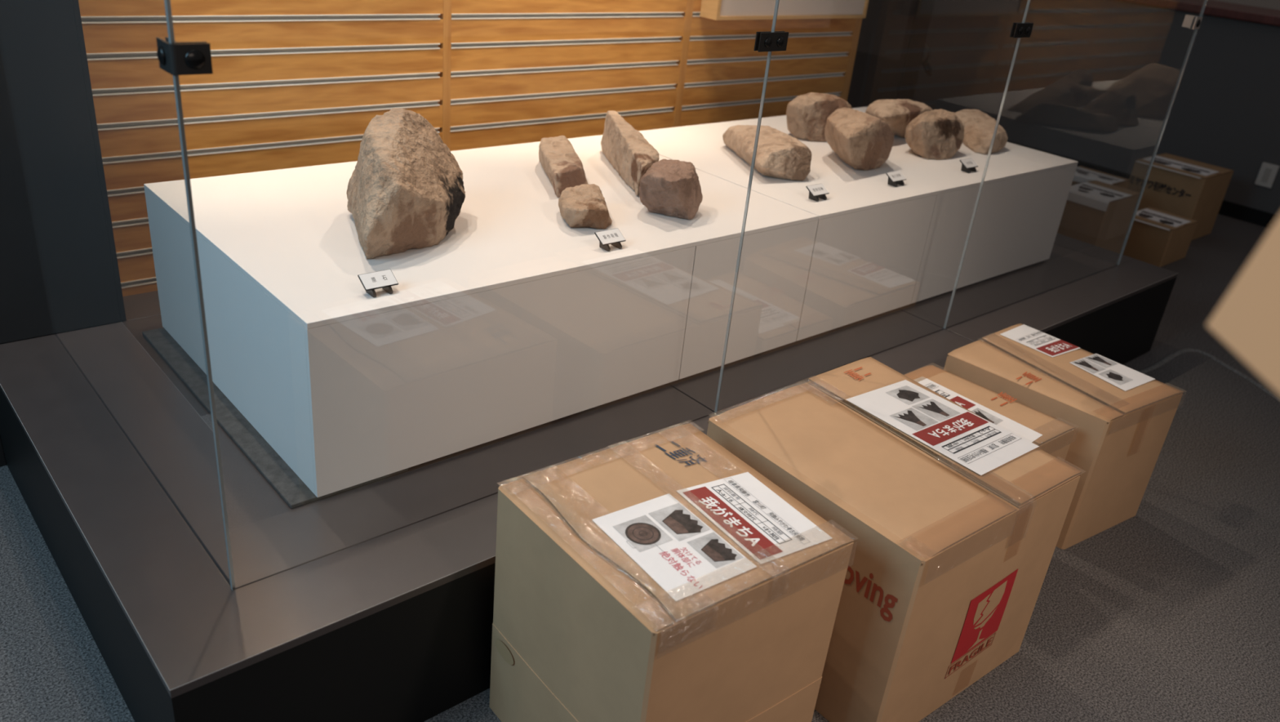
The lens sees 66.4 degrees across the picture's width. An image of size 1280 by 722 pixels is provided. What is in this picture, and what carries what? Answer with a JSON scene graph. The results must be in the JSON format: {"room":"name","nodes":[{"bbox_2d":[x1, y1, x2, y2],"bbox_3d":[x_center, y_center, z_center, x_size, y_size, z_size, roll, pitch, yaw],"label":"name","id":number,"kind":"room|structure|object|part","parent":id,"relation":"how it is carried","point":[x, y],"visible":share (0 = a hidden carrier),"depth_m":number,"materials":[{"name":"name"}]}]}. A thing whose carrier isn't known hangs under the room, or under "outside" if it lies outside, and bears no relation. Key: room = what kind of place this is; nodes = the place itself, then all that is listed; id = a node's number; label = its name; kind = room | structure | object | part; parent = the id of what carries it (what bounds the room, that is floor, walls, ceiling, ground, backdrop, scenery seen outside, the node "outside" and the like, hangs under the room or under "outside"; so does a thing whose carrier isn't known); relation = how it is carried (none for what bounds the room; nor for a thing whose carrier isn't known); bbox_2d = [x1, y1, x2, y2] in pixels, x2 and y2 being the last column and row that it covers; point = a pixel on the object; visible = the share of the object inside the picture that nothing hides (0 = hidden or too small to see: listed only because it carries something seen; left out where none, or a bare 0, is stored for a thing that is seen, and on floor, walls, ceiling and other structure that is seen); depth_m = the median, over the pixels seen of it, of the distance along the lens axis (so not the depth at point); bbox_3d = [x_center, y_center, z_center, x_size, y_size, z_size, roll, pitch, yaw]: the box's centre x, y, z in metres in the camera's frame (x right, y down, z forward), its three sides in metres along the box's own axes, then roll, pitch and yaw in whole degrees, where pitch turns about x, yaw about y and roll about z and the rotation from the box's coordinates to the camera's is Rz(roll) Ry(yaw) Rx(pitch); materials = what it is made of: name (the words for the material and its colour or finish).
{"room":"museum","nodes":[
{"label":"museum","id":0,"kind":"room"},
{"bbox_2d":[0,0,126,466],"bbox_3d":[-2.113,-0.772,1.728,1.944,2.600,0.182,-17,34,-38],"label":"wall","id":1,"kind":"structure","parent":0,"point":[24,313],"depth_m":2.44,"materials":[{"name":"black paint"}]},
{"bbox_2d":[78,0,862,296],"bbox_3d":[-0.211,-1.511,3.344,3.340,2.248,0.042,-17,34,-38],"label":"wall","id":2,"kind":"structure","parent":0,"point":[292,83],"depth_m":3.10,"materials":[{"name":"brown wood"}]},
{"bbox_3d":[-0.596,-1.389,3.014,0.029,2.248,0.019,-17,34,-38],"label":"joint post","id":3,"kind":"part","parent":2,"relation":"part of","materials":[{"name":"brown wood"}]},
{"bbox_3d":[0.215,-1.633,3.681,0.036,2.248,0.019,-17,34,-38],"label":"joint post","id":4,"kind":"part","parent":2,"relation":"part of","materials":[{"name":"brown wood"}]},
{"bbox_2d":[699,0,868,20],"bbox_3d":[0.654,-1.734,3.973,0.950,0.642,0.092,-17,34,-38],"label":"board","id":5,"kind":"object","parent":2,"relation":"attached to","point":[717,10],"visible":1,"depth_m":4.02,"materials":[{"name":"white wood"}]},
{"bbox_3d":[0.624,-1.453,4.112,0.950,0.014,0.092,-17,34,-38],"label":"frame rail","id":6,"kind":"part","parent":5,"relation":"part of","materials":[{"name":"brown wood"}]},
{"bbox_3d":[0.652,-1.735,3.975,0.914,0.614,0.086,-17,34,-38],"label":"fabric panel","id":7,"kind":"part","parent":5,"relation":"part of","materials":[{"name":"white fabric"}]},
{"bbox_3d":[1.036,-1.879,4.355,0.046,2.248,0.019,-17,34,-38],"label":"joint post","id":8,"kind":"part","parent":2,"relation":"part of","materials":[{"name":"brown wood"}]},
{"bbox_2d":[0,213,1279,721],"bbox_3d":[1.199,-0.324,4.536,21.000,0.050,16.000,-17,34,-38],"label":"floor","id":9,"kind":"structure","parent":0,"point":[1170,611],"depth_m":2.52,"materials":[{"name":"grey carpet"}]},
{"bbox_2d":[0,232,1178,721],"bbox_3d":[0.168,-0.081,3.370,3.898,0.352,1.641,-17,34,-38],"label":"display platform","id":10,"kind":"object","parent":9,"relation":"on","point":[374,601],"visible":0.46,"depth_m":2.01,"materials":[{"name":"black"}]},
{"bbox_2d":[0,0,235,587],"bbox_3d":[-1.062,-0.573,1.811,0.008,1.668,1.232,-17,34,-38],"label":"glass","id":11,"kind":"object","parent":10,"relation":"on","point":[86,317],"visible":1,"depth_m":2.08,"materials":[{"name":"grey"}]},
{"bbox_2d":[164,0,171,44],"bbox_3d":[-0.647,-0.464,1.337,0.005,0.057,0.008,-17,34,-38],"label":"glass","id":12,"kind":"object","parent":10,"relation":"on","point":[166,5],"depth_m":1.34,"materials":[{"name":"grey"}]},
{"bbox_2d":[155,36,213,75],"bbox_3d":[-0.647,-0.431,1.383,0.061,0.042,0.061,-17,34,-38],"label":"glass clamp","id":13,"kind":"object","parent":12,"relation":"attached to","point":[180,58],"visible":1,"depth_m":1.37,"materials":[{"name":"black metal"}]},
{"bbox_3d":[-0.646,-0.437,1.394,0.043,0.042,0.043,-17,34,-38],"label":"plate","id":14,"kind":"part","parent":13,"relation":"part of","materials":[{"name":"black metal"}]},
{"bbox_2d":[173,75,232,590],"bbox_3d":[-0.698,0.007,1.571,0.005,0.913,0.008,-17,34,-38],"label":"glass","id":15,"kind":"object","parent":10,"relation":"on","point":[174,77],"depth_m":1.53,"materials":[{"name":"grey"}]},
{"bbox_2d":[142,327,408,508],"bbox_3d":[-0.925,0.082,2.395,0.268,0.010,0.953,-17,34,-38],"label":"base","id":16,"kind":"object","parent":10,"relation":"on","point":[272,466],"visible":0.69,"depth_m":2.24,"materials":[{"name":"grey stone"}]},
{"bbox_2d":[143,134,818,497],"bbox_3d":[-0.394,-0.255,2.727,1.521,0.398,0.965,-17,34,-38],"label":"plinth","id":17,"kind":"object","parent":10,"relation":"on","point":[518,319],"visible":0.82,"depth_m":2.30,"materials":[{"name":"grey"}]},
{"bbox_3d":[-0.704,-0.437,3.039,1.521,0.386,0.012,-17,34,-38],"label":"panel","id":18,"kind":"part","parent":17,"relation":"part of","materials":[{"name":"white paint"}]},
{"bbox_3d":[-0.962,-0.079,2.264,0.012,0.386,0.940,-17,34,-38],"label":"panel","id":19,"kind":"part","parent":17,"relation":"part of","materials":[{"name":"white paint"}]},
{"bbox_2d":[357,268,398,297],"bbox_3d":[-0.536,-0.159,2.009,0.073,0.038,0.043,-17,34,-38],"label":"label","id":20,"kind":"object","parent":17,"relation":"on","point":[384,279],"visible":1,"depth_m":2.00,"materials":[{"name":"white paper"}]},
{"bbox_2d":[346,107,465,259],"bbox_3d":[-0.549,-0.456,2.335,0.282,0.276,0.529,-5,28,-21],"label":"boulder","id":21,"kind":"object","parent":17,"relation":"on","point":[406,191],"visible":1,"depth_m":2.22,"materials":[{"name":"stone"}]},
{"bbox_3d":[-0.268,-0.007,2.269,1.031,0.386,0.012,-17,34,-38],"label":"panel","id":22,"kind":"part","parent":17,"relation":"part of","materials":[{"name":"white paint"}]},
{"bbox_2d":[538,135,587,196],"bbox_3d":[-0.225,-0.586,2.880,0.132,0.088,0.418,0,27,-13],"label":"stone","id":23,"kind":"object","parent":17,"relation":"on","point":[557,157],"visible":0.94,"depth_m":2.78,"materials":[{"name":"brown stone"}]},
{"bbox_2d":[558,183,612,228],"bbox_3d":[-0.149,-0.414,2.563,0.140,0.076,0.249,-2,27,-16],"label":"stone block","id":24,"kind":"object","parent":17,"relation":"on","point":[584,205],"visible":1,"depth_m":2.49,"materials":[{"name":"brown stone"}]},
{"bbox_2d":[594,227,626,251],"bbox_3d":[-0.071,-0.295,2.384,0.073,0.038,0.043,-17,34,-38],"label":"label","id":25,"kind":"object","parent":17,"relation":"on","point":[614,237],"visible":1,"depth_m":2.38,"materials":[{"name":"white plastic"}]},
{"bbox_2d":[600,110,659,195],"bbox_3d":[-0.027,-0.668,3.017,0.128,0.150,0.648,-1,27,-14],"label":"stone","id":26,"kind":"object","parent":17,"relation":"on","point":[626,148],"visible":0.84,"depth_m":2.90,"materials":[{"name":"brown stone"}]},
{"bbox_2d":[639,159,702,219],"bbox_3d":[0.092,-0.477,2.679,0.160,0.132,0.264,13,27,14],"label":"rock","id":27,"kind":"object","parent":17,"relation":"on","point":[670,187],"visible":1,"depth_m":2.61,"materials":[{"name":"brown stone"}]},
{"bbox_3d":[0.305,-0.179,2.740,0.487,0.386,0.012,-17,34,-38],"label":"panel","id":28,"kind":"part","parent":17,"relation":"part of","materials":[{"name":"white paint"}]},
{"bbox_2d":[714,51,771,413],"bbox_3d":[0.237,-0.272,2.340,0.010,0.910,0.008,-17,34,-38],"label":"glass","id":29,"kind":"object","parent":10,"relation":"on","point":[732,289],"depth_m":2.32,"materials":[{"name":"grey"}]},
{"bbox_2d":[771,0,778,31],"bbox_3d":[0.288,-0.744,2.106,0.010,0.064,0.008,-17,34,-38],"label":"glass","id":30,"kind":"object","parent":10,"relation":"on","point":[776,1],"depth_m":2.11,"materials":[{"name":"grey"}]},
{"bbox_2d":[753,31,788,52],"bbox_3d":[0.289,-0.697,2.131,0.090,0.040,0.020,-17,34,-38],"label":"glass clamp","id":31,"kind":"object","parent":30,"relation":"attached to","point":[765,41],"visible":1,"depth_m":2.12,"materials":[{"name":"black plastic"}]},
{"bbox_2d":[638,106,1078,340],"bbox_3d":[0.768,-0.604,3.681,1.557,0.398,0.965,-17,34,-38],"label":"plinth","id":32,"kind":"object","parent":10,"relation":"on","point":[879,246],"visible":0.52,"depth_m":3.29,"materials":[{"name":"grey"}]},
{"bbox_2d":[722,124,811,180],"bbox_3d":[0.419,-0.728,3.290,0.209,0.102,0.546,-1,27,-13],"label":"rock","id":33,"kind":"object","parent":32,"relation":"on","point":[781,155],"visible":0.98,"depth_m":3.11,"materials":[{"name":"stone"}]},
{"bbox_2d":[805,183,829,201],"bbox_3d":[0.536,-0.507,2.942,0.073,0.038,0.043,-17,34,-38],"label":"stand","id":34,"kind":"object","parent":32,"relation":"on","point":[819,190],"visible":1,"depth_m":2.94,"materials":[{"name":"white plastic"}]},
{"bbox_2d":[786,92,852,141],"bbox_3d":[0.703,-0.944,3.723,0.183,0.159,0.385,20,30,26],"label":"stone","id":35,"kind":"object","parent":32,"relation":"on","point":[807,114],"visible":0.69,"depth_m":3.61,"materials":[{"name":"stone"}]},
{"bbox_2d":[824,106,894,170],"bbox_3d":[0.749,-0.772,3.369,0.237,0.173,0.478,19,29,24],"label":"rock","id":36,"kind":"object","parent":32,"relation":"on","point":[864,141],"visible":1,"depth_m":3.27,"materials":[{"name":"stone"}]},
{"bbox_3d":[0.717,-0.303,3.078,0.598,0.386,0.012,-17,34,-38],"label":"panel","id":37,"kind":"part","parent":32,"relation":"part of","materials":[{"name":"white paint"}]},
{"bbox_2d":[885,170,906,186],"bbox_3d":[0.835,-0.593,3.180,0.073,0.038,0.043,-17,34,-38],"label":"label","id":38,"kind":"object","parent":32,"relation":"on","point":[895,177],"visible":1,"depth_m":3.17,"materials":[{"name":"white plastic"}]},
{"bbox_2d":[865,98,932,137],"bbox_3d":[1.002,-0.966,3.853,0.197,0.140,0.529,27,33,36],"label":"cobbles","id":39,"kind":"object","parent":32,"relation":"on","point":[897,113],"visible":0.62,"depth_m":3.74,"materials":[{"name":"stone"}]},
{"bbox_2d":[905,108,964,159],"bbox_3d":[1.117,-0.865,3.656,0.186,0.155,0.333,21,30,27],"label":"cobbles","id":40,"kind":"object","parent":32,"relation":"on","point":[935,134],"visible":1,"depth_m":3.56,"materials":[{"name":"stone"}]},
{"bbox_2d":[959,157,977,173],"bbox_3d":[1.160,-0.688,3.442,0.073,0.038,0.043,-17,34,-38],"label":"label","id":41,"kind":"object","parent":32,"relation":"on","point":[968,165],"visible":1,"depth_m":3.44,"materials":[{"name":"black plastic"}]},
{"bbox_2d":[955,108,1008,154],"bbox_3d":[1.345,-0.930,3.901,0.161,0.098,0.473,3,26,-6],"label":"cobbles","id":42,"kind":"object","parent":32,"relation":"on","point":[979,126],"visible":0.77,"depth_m":3.79,"materials":[{"name":"stone"}]},
{"bbox_3d":[1.304,-0.479,3.560,0.957,0.386,0.012,-17,34,-38],"label":"panel","id":43,"kind":"part","parent":32,"relation":"part of","materials":[{"name":"white paint"}]},
{"bbox_2d":[942,37,1021,328],"bbox_3d":[1.042,-0.516,3.000,0.005,0.917,0.008,-17,34,-38],"label":"glass","id":44,"kind":"object","parent":10,"relation":"on","point":[1020,37],"depth_m":2.98,"materials":[{"name":"grey"}]},
{"bbox_2d":[1009,22,1033,37],"bbox_3d":[1.090,-0.943,2.785,0.090,0.040,0.020,-17,34,-38],"label":"glass clamp","id":45,"kind":"object","parent":44,"relation":"attached to","point":[1019,29],"visible":1,"depth_m":2.77,"materials":[{"name":"black plastic"}]},
{"bbox_2d":[1022,0,1030,22],"bbox_3d":[1.087,-0.987,2.759,0.015,0.059,0.008,-17,34,-38],"label":"glass","id":46,"kind":"object","parent":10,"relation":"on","point":[1028,1],"depth_m":2.76,"materials":[{"name":"grey"}]},
{"bbox_2d":[1116,29,1197,265],"bbox_3d":[1.985,-0.800,3.774,0.022,0.920,0.008,-17,34,-38],"label":"glass","id":47,"kind":"object","parent":10,"relation":"on","point":[1162,130],"depth_m":3.77,"materials":[{"name":"grey"}]},
{"bbox_2d":[1182,14,1202,29],"bbox_3d":[2.012,-1.236,3.564,0.064,0.042,0.064,-17,34,-38],"label":"glass clamp","id":48,"kind":"object","parent":47,"relation":"attached to","point":[1193,22],"visible":1,"depth_m":3.55,"materials":[{"name":"grey metal"}]},
{"bbox_3d":[2.008,-1.237,3.564,0.058,0.042,0.058,-17,34,-38],"label":"clamp plate","id":49,"kind":"part","parent":48,"relation":"part of","materials":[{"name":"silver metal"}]},
{"bbox_2d":[1115,0,1204,264],"bbox_3d":[1.556,-1.418,4.082,0.008,1.668,1.436,-17,34,-38],"label":"glass","id":50,"kind":"object","parent":10,"relation":"on","point":[1204,0],"visible":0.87,"depth_m":3.74,"materials":[{"name":"grey"}]},
{"bbox_2d":[488,422,853,721],"bbox_3d":[0.044,0.518,1.904,0.496,0.558,0.501,-17,34,-38],"label":"carton","id":51,"kind":"object","parent":9,"relation":"on","point":[660,576],"visible":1,"depth_m":1.73,"materials":[{"name":"brown cardboard"}]},
{"bbox_2d":[625,522,661,544],"bbox_3d":[0.005,0.301,1.707,0.062,0.001,0.064,-17,34,-38],"label":"picture","id":52,"kind":"object","parent":51,"relation":"on","point":[636,533],"depth_m":1.71},
{"bbox_2d":[662,509,702,533],"bbox_3d":[0.076,0.290,1.745,0.060,0.001,0.075,-17,34,-38],"label":"picture","id":53,"kind":"object","parent":51,"relation":"on","point":[691,525],"depth_m":1.75},
{"bbox_2d":[701,538,737,561],"bbox_3d":[0.135,0.328,1.681,0.051,0.001,0.065,-17,34,-38],"label":"picture","id":54,"kind":"object","parent":51,"relation":"on","point":[726,553],"depth_m":1.69},
{"bbox_2d":[711,484,791,543],"bbox_3d":[0.203,0.279,1.796,0.030,0.001,0.197,-12,32,-33],"label":"print","id":55,"kind":"object","parent":51,"relation":"on","point":[771,526],"depth_m":1.79,"materials":[{"name":"grey paper"}]},
{"bbox_2d":[722,477,810,543],"bbox_3d":[0.226,0.276,1.806,0.058,0.001,0.228,-17,34,-38],"label":"print","id":56,"kind":"object","parent":51,"relation":"on","point":[770,516],"depth_m":1.80,"materials":[{"name":"grey paper"}]},
{"bbox_2d":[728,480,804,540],"bbox_3d":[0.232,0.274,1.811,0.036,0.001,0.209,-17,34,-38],"label":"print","id":57,"kind":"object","parent":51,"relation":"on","point":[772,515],"depth_m":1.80},
{"bbox_2d":[706,356,1081,721],"bbox_3d":[0.546,0.404,2.286,0.621,0.520,0.632,-17,34,-38],"label":"carton","id":58,"kind":"object","parent":9,"relation":"on","point":[954,518],"visible":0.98,"depth_m":2.06,"materials":[{"name":"brown cardboard"}]},
{"bbox_2d":[893,409,921,425],"bbox_3d":[0.632,0.134,2.262,0.061,0.001,0.070,-17,34,-38],"label":"picture","id":59,"kind":"object","parent":58,"relation":"on","point":[910,416],"depth_m":2.27},
{"bbox_2d":[897,389,919,401],"bbox_3d":[0.649,0.082,2.370,0.066,0.001,0.056,-17,34,-38],"label":"picture","id":60,"kind":"object","parent":58,"relation":"on","point":[909,395],"depth_m":2.37},
{"bbox_2d":[919,401,950,415],"bbox_3d":[0.702,0.115,2.315,0.057,0.001,0.070,-17,34,-38],"label":"picture","id":61,"kind":"object","parent":58,"relation":"on","point":[933,406],"depth_m":2.32},
{"bbox_2d":[942,426,1001,453],"bbox_3d":[0.749,0.176,2.202,0.186,0.001,0.034,-15,33,-36],"label":"print","id":62,"kind":"object","parent":58,"relation":"on","point":[971,439],"depth_m":2.20,"materials":[{"name":"grey paper"}]},
{"bbox_2d":[955,431,1020,463],"bbox_3d":[0.771,0.188,2.183,0.214,0.001,0.062,-17,34,-38],"label":"print","id":63,"kind":"object","parent":58,"relation":"on","point":[978,446],"depth_m":2.18,"materials":[{"name":"grey paper"}]},
{"bbox_2d":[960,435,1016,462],"bbox_3d":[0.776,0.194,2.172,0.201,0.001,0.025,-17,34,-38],"label":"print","id":64,"kind":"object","parent":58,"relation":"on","point":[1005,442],"depth_m":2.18},
{"bbox_2d":[904,364,1075,462],"bbox_3d":[0.858,0.304,2.687,0.353,0.403,0.446,-17,34,-38],"label":"carton","id":65,"kind":"object","parent":9,"relation":"on","point":[1053,436],"visible":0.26,"depth_m":2.61,"materials":[{"name":"brown paper"}]},
{"bbox_2d":[934,389,950,397],"bbox_3d":[0.772,0.104,2.616,0.161,0.001,0.038,-17,34,-38],"label":"print","id":66,"kind":"object","parent":65,"relation":"on","point":[944,393],"depth_m":2.66,"materials":[{"name":"grey paper"}]},
{"bbox_2d":[973,409,992,421],"bbox_3d":[0.895,0.147,2.556,0.057,0.001,0.068,-17,34,-38],"label":"picture","id":67,"kind":"object","parent":65,"relation":"on","point":[979,413],"depth_m":2.57},
{"bbox_2d":[943,323,1183,549],"bbox_3d":[1.207,0.216,2.907,0.416,0.431,0.534,-17,34,-38],"label":"carton","id":68,"kind":"object","parent":9,"relation":"on","point":[1122,416],"visible":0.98,"depth_m":2.75,"materials":[{"name":"brown cardboard"}]},
{"bbox_2d":[1026,334,1053,346],"bbox_3d":[1.226,-0.063,2.988,0.115,0.001,0.033,-15,33,-36],"label":"print","id":69,"kind":"object","parent":68,"relation":"on","point":[1033,340],"depth_m":2.99,"materials":[{"name":"grey paper"}]},
{"bbox_2d":[1074,359,1093,368],"bbox_3d":[1.310,0.012,2.855,0.047,0.001,0.070,-17,34,-38],"label":"picture","id":70,"kind":"object","parent":68,"relation":"on","point":[1084,363],"depth_m":2.86},
{"bbox_2d":[1088,355,1106,363],"bbox_3d":[1.367,-0.002,2.896,0.046,0.001,0.066,-17,34,-38],"label":"picture","id":71,"kind":"object","parent":68,"relation":"on","point":[1097,358],"depth_m":2.90},
{"bbox_2d":[1106,371,1123,380],"bbox_3d":[1.362,0.045,2.800,0.050,0.001,0.052,-17,34,-38],"label":"picture","id":72,"kind":"object","parent":68,"relation":"on","point":[1111,375],"depth_m":2.80},
{"bbox_2d":[913,0,1279,228],"bbox_3d":[3.027,-2.147,7.192,0.740,1.200,10.500,-17,34,-38],"label":"wall","id":73,"kind":"structure","parent":9,"relation":"on","point":[1092,84],"depth_m":6.54,"materials":[{"name":"grey"}]},
{"bbox_2d":[1254,162,1279,187],"bbox_3d":[3.864,-1.145,6.023,0.017,0.140,0.095,-17,34,-38],"label":"wall outlet","id":74,"kind":"object","parent":73,"relation":"attached to","point":[1267,174],"visible":1,"depth_m":6.02,"materials":[{"name":"grey plastic"}]},
{"bbox_2d":[1057,179,1141,253],"bbox_3d":[2.286,-0.674,4.964,0.363,0.403,0.253,-17,34,-38],"label":"carton","id":75,"kind":"object","parent":9,"relation":"on","point":[1097,213],"visible":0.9,"depth_m":4.82,"materials":[{"name":"brown cardboard"}]},
{"bbox_2d":[1079,186,1093,190],"bbox_3d":[2.220,-0.860,4.870,0.058,0.001,0.074,-17,34,-38],"label":"picture","id":76,"kind":"object","parent":75,"relation":"on","point":[1089,188],"depth_m":4.88},
{"bbox_2d":[1100,192,1115,197],"bbox_3d":[2.291,-0.814,4.794,0.066,0.001,0.080,-17,34,-38],"label":"picture","id":77,"kind":"object","parent":75,"relation":"on","point":[1103,193],"depth_m":4.79},
{"bbox_2d":[1071,165,1130,189],"bbox_3d":[2.396,-0.808,5.259,0.213,0.403,0.288,-17,34,-38],"label":"carton","id":78,"kind":"object","parent":9,"relation":"on","point":[1082,174],"visible":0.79,"depth_m":5.14,"materials":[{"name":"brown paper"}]},
{"bbox_2d":[1122,206,1198,266],"bbox_3d":[2.789,-0.677,5.297,0.354,0.211,0.273,-17,34,-38],"label":"carton","id":79,"kind":"object","parent":9,"relation":"on","point":[1157,237],"visible":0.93,"depth_m":5.20,"materials":[{"name":"brown cardboard"}]},
{"bbox_2d":[1138,213,1152,217],"bbox_3d":[2.719,-0.783,5.257,0.067,0.001,0.075,-17,34,-38],"label":"picture","id":80,"kind":"object","parent":79,"relation":"on","point":[1148,215],"depth_m":5.26},
{"bbox_2d":[1160,219,1173,224],"bbox_3d":[2.791,-0.737,5.179,0.076,0.001,0.081,-17,34,-38],"label":"picture","id":81,"kind":"object","parent":79,"relation":"on","point":[1162,220],"depth_m":5.18},
{"bbox_2d":[1127,152,1234,239],"bbox_3d":[3.141,-0.967,5.756,0.444,0.388,0.408,-17,34,-38],"label":"carton","id":82,"kind":"object","parent":9,"relation":"on","point":[1188,188],"visible":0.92,"depth_m":5.61,"materials":[{"name":"brown cardboard"}]},
{"bbox_2d":[1154,159,1170,164],"bbox_3d":[3.024,-1.153,5.669,0.066,0.001,0.112,-17,34,-38],"label":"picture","id":83,"kind":"object","parent":82,"relation":"on","point":[1154,159],"depth_m":5.68},
{"bbox_2d":[1182,167,1201,173],"bbox_3d":[3.133,-1.085,5.555,0.075,0.001,0.121,-17,34,-38],"label":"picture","id":84,"kind":"object","parent":82,"relation":"on","point":[1188,169],"depth_m":5.55},
{"bbox_2d":[1137,348,1279,401],"bbox_3d":[2.255,0.282,3.483,1.217,0.006,1.283,-17,34,-38],"label":"cable","id":85,"kind":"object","parent":9,"relation":"on","point":[1174,354],"depth_m":4.01,"materials":[{"name":"plastic"}]},
{"bbox_2d":[847,0,917,107],"bbox_3d":[1.181,-1.859,4.629,0.492,2.598,0.050,-17,34,-38],"label":"wall","id":86,"kind":"structure","parent":0,"point":[885,31],"depth_m":4.80,"materials":[{"name":"grey"}]},
{"bbox_2d":[896,0,934,100],"bbox_3d":[1.416,-1.932,4.828,0.135,2.600,0.080,-17,34,-38],"label":"pillar","id":87,"kind":"structure","parent":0,"point":[923,10],"depth_m":4.96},
{"bbox_2d":[920,44,932,75],"bbox_3d":[1.485,-1.571,5.101,0.141,0.166,0.104,-17,34,-38],"label":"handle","id":88,"kind":"object","parent":87,"relation":"attached to","point":[926,64],"visible":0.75,"depth_m":5.04,"materials":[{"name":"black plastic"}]},
{"bbox_3d":[1.497,-1.547,5.112,0.119,0.117,0.036,-17,34,-38],"label":"lever","id":89,"kind":"part","parent":88,"relation":"part of","materials":[{"name":"black metal"}]},
{"bbox_2d":[1116,0,1279,26],"bbox_3d":[3.082,-2.659,6.937,0.740,0.050,10.500,-17,34,-38],"label":"countertop","id":90,"kind":"structure","parent":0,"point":[1216,8],"depth_m":6.06,"materials":[{"name":"red wood"}]},
{"bbox_2d":[1206,214,1279,395],"bbox_3d":[0.494,-0.028,0.486,0.149,0.386,0.326,-9,30,-28],"label":"carton","id":91,"kind":"object","parent":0,"point":[1246,320],"visible":1,"depth_m":0.59,"materials":[{"name":"brown cardboard"}]},
{"bbox_2d":[1214,0,1279,9],"bbox_3d":[5.574,-3.247,7.926,0.100,3.000,15.000,-17,34,-38],"label":"wall","id":92,"kind":"structure","parent":0,"point":[1272,4],"depth_m":8.30,"materials":[{"name":"beige"}]}
]}

